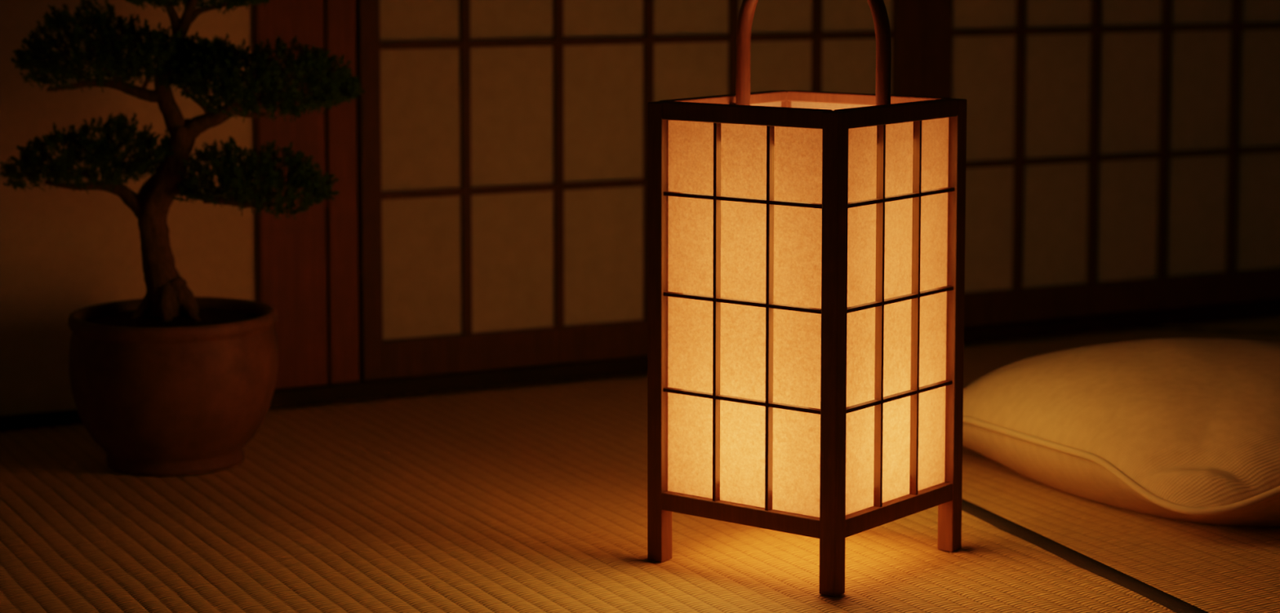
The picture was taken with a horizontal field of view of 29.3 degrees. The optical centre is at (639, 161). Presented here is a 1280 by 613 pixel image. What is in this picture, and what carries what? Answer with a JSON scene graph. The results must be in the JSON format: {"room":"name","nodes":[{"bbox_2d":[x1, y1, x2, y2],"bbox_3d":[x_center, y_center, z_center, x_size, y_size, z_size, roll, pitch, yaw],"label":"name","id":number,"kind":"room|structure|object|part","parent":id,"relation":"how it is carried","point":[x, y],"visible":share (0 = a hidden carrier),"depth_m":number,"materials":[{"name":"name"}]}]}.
{"room":"traditional dwelling","nodes":[
{"label":"traditional dwelling","id":0,"kind":"room"},
{"bbox_2d":[0,0,256,416],"bbox_3d":[-1.512,-0.720,3.801,1.865,2.430,0.088,-3,6,-27],"label":"wall","id":1,"kind":"structure","parent":0,"point":[64,251],"depth_m":4.12,"materials":[{"name":"paint"}]},
{"bbox_2d":[0,408,83,431],"bbox_3d":[-1.493,0.465,3.861,1.854,0.040,0.015,-3,6,-27],"label":"baseboard","id":2,"kind":"structure","parent":1,"relation":"attached to","point":[68,417],"depth_m":4.10,"materials":[{"name":"brown wood"}]},
{"bbox_2d":[323,0,359,383],"bbox_3d":[-0.537,-0.482,4.286,0.055,1.752,0.068,-3,6,-27],"label":"door frame","id":3,"kind":"structure","parent":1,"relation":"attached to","point":[340,15],"depth_m":4.31,"materials":[{"name":"brown wood"}]},
{"bbox_3d":[0.400,0.512,3.914,7.200,0.056,7.300,0,5,0],"label":"floor","id":4,"kind":"structure","parent":0,"visible":0},
{"bbox_2d":[0,373,1209,612],"bbox_3d":[-0.327,0.583,2.707,2.482,0.023,3.085,-3,6,-27],"label":"mat","id":5,"kind":"object","parent":4,"relation":"on","point":[528,498],"visible":0.78,"depth_m":3.35,"materials":[{"name":"wicker"}]},
{"bbox_2d":[67,297,278,476],"bbox_3d":[-0.724,0.351,3.804,0.320,0.238,0.320,0,5,0],"label":"pot","id":6,"kind":"object","parent":5,"relation":"on","point":[175,388],"depth_m":3.69,"materials":[{"name":"ceramic"}]},
{"bbox_2d":[0,0,364,476],"bbox_3d":[-0.707,0.049,3.782,0.541,0.844,0.320,-2,6,-18],"label":"bonsai","id":7,"kind":"object","parent":5,"relation":"on","point":[170,381],"visible":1,"depth_m":3.72,"materials":[{"name":"plant"}]},
{"bbox_2d":[647,0,966,596],"bbox_3d":[0.220,0.118,3.212,0.296,0.812,0.307,4,7,38],"label":"paper lantern","id":8,"kind":"object","parent":5,"relation":"on","point":[806,249],"visible":1,"depth_m":3.12,"materials":[{"name":"beige paper"}]},
{"bbox_3d":[0.026,0.224,3.195,0.024,0.604,0.024,4,7,38],"label":"post","id":9,"kind":"part","parent":8,"relation":"part of","materials":[{"name":"brown wood"}]},
{"bbox_3d":[0.113,-0.082,3.278,0.022,0.014,0.260,4,7,38],"label":"rail","id":10,"kind":"part","parent":8,"relation":"part of","materials":[{"name":"brown wood"}]},
{"bbox_3d":[0.133,0.451,3.131,0.249,0.024,0.022,4,7,38],"label":"rail","id":11,"kind":"part","parent":8,"relation":"part of","materials":[{"name":"brown wood"}]},
{"bbox_3d":[0.134,0.192,3.109,0.252,0.504,0.001,4,7,38],"label":"paper panel","id":12,"kind":"part","parent":8,"relation":"part of","materials":[{"name":"beige paper"}]},
{"bbox_3d":[0.133,-0.059,3.084,0.249,0.023,0.022,4,7,38],"label":"rail","id":13,"kind":"part","parent":8,"relation":"part of","materials":[{"name":"brown wood"}]},
{"bbox_3d":[0.115,0.174,3.300,0.001,0.504,0.263,4,7,38],"label":"paper panel","id":14,"kind":"part","parent":8,"relation":"part of","materials":[{"name":"beige paper"}]},
{"bbox_3d":[0.201,0.203,3.416,0.024,0.604,0.024,4,7,38],"label":"post","id":15,"kind":"part","parent":8,"relation":"part of","materials":[{"name":"brown wood"}]},
{"bbox_3d":[0.224,-0.171,3.182,0.240,0.231,0.019,4,7,38],"label":"handle","id":16,"kind":"part","parent":8,"relation":"part of","materials":[{"name":"brown wood"}]},
{"bbox_3d":[0.307,0.171,3.327,0.252,0.504,0.001,4,7,38],"label":"paper panel","id":17,"kind":"part","parent":8,"relation":"part of","materials":[{"name":"beige paper"}]},
{"bbox_3d":[0.240,0.239,3.027,0.024,0.604,0.024,4,7,38],"label":"post","id":18,"kind":"part","parent":8,"relation":"part of","materials":[{"name":"brown wood"}]},
{"bbox_3d":[0.308,-0.084,3.305,0.249,0.014,0.022,4,7,38],"label":"rail","id":19,"kind":"part","parent":8,"relation":"part of","materials":[{"name":"brown wood"}]},
{"bbox_3d":[0.328,-0.061,3.111,0.022,0.023,0.260,4,7,38],"label":"rail","id":20,"kind":"part","parent":8,"relation":"part of","materials":[{"name":"brown wood"}]},
{"bbox_3d":[0.326,0.189,3.135,0.002,0.504,0.263,4,7,38],"label":"paper panel","id":21,"kind":"part","parent":8,"relation":"part of","materials":[{"name":"beige paper"}]},
{"bbox_3d":[0.328,0.448,3.158,0.022,0.024,0.260,4,7,38],"label":"rail","id":22,"kind":"part","parent":8,"relation":"part of","materials":[{"name":"brown wood"}]},
{"bbox_3d":[0.415,0.219,3.248,0.024,0.604,0.024,4,7,38],"label":"post","id":23,"kind":"part","parent":8,"relation":"part of","materials":[{"name":"brown wood"}]},
{"bbox_2d":[269,299,1279,407],"bbox_3d":[1.085,0.339,5.185,3.945,0.047,0.077,-3,6,-27],"label":"threshold","id":24,"kind":"object","parent":4,"relation":"on","point":[360,389],"visible":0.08,"depth_m":4.56,"materials":[{"name":"brown wood"}]},
{"bbox_2d":[252,0,328,389],"bbox_3d":[-0.629,-0.789,4.231,0.122,2.372,0.113,-3,6,-27],"label":"post","id":25,"kind":"object","parent":24,"relation":"on","point":[291,253],"visible":0.51,"depth_m":4.26,"materials":[{"name":"brown wood"}]},
{"bbox_2d":[355,0,924,381],"bbox_3d":[0.028,-0.506,4.549,1.180,1.749,0.030,-3,6,-27],"label":"door","id":26,"kind":"structure","parent":24,"relation":"on","point":[502,144],"depth_m":4.49,"materials":[{"name":"brown wood"}]},
{"bbox_3d":[0.017,0.332,4.621,1.081,0.067,0.028,-3,6,-27],"label":"rail","id":27,"kind":"part","parent":26,"relation":"part of","materials":[{"name":"brown wood"}]},
{"bbox_2d":[923,0,1279,326],"bbox_3d":[1.181,-0.562,5.150,1.418,1.749,0.030,-3,6,-27],"label":"door","id":28,"kind":"structure","parent":24,"relation":"on","point":[1123,156],"depth_m":5.11,"materials":[{"name":"brown wood"}]},
{"bbox_3d":[1.194,0.275,5.234,1.292,0.067,0.028,-3,6,-27],"label":"rail","id":29,"kind":"part","parent":28,"relation":"part of","materials":[{"name":"brown wood"}]},
{"bbox_2d":[961,328,1279,612],"bbox_3d":[1.776,0.484,3.770,2.800,0.022,3.081,-3,6,-27],"label":"mat","id":30,"kind":"object","parent":4,"relation":"on","point":[1212,568],"visible":0.3,"depth_m":3.38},
{"bbox_2d":[962,337,1279,527],"bbox_3d":[0.891,0.380,3.652,0.682,0.208,0.816,-3,6,-27],"label":"floor cushion","id":31,"kind":"object","parent":30,"relation":"on","point":[1185,429],"visible":0.87,"depth_m":3.47,"materials":[{"name":"fabric"}]}
]}

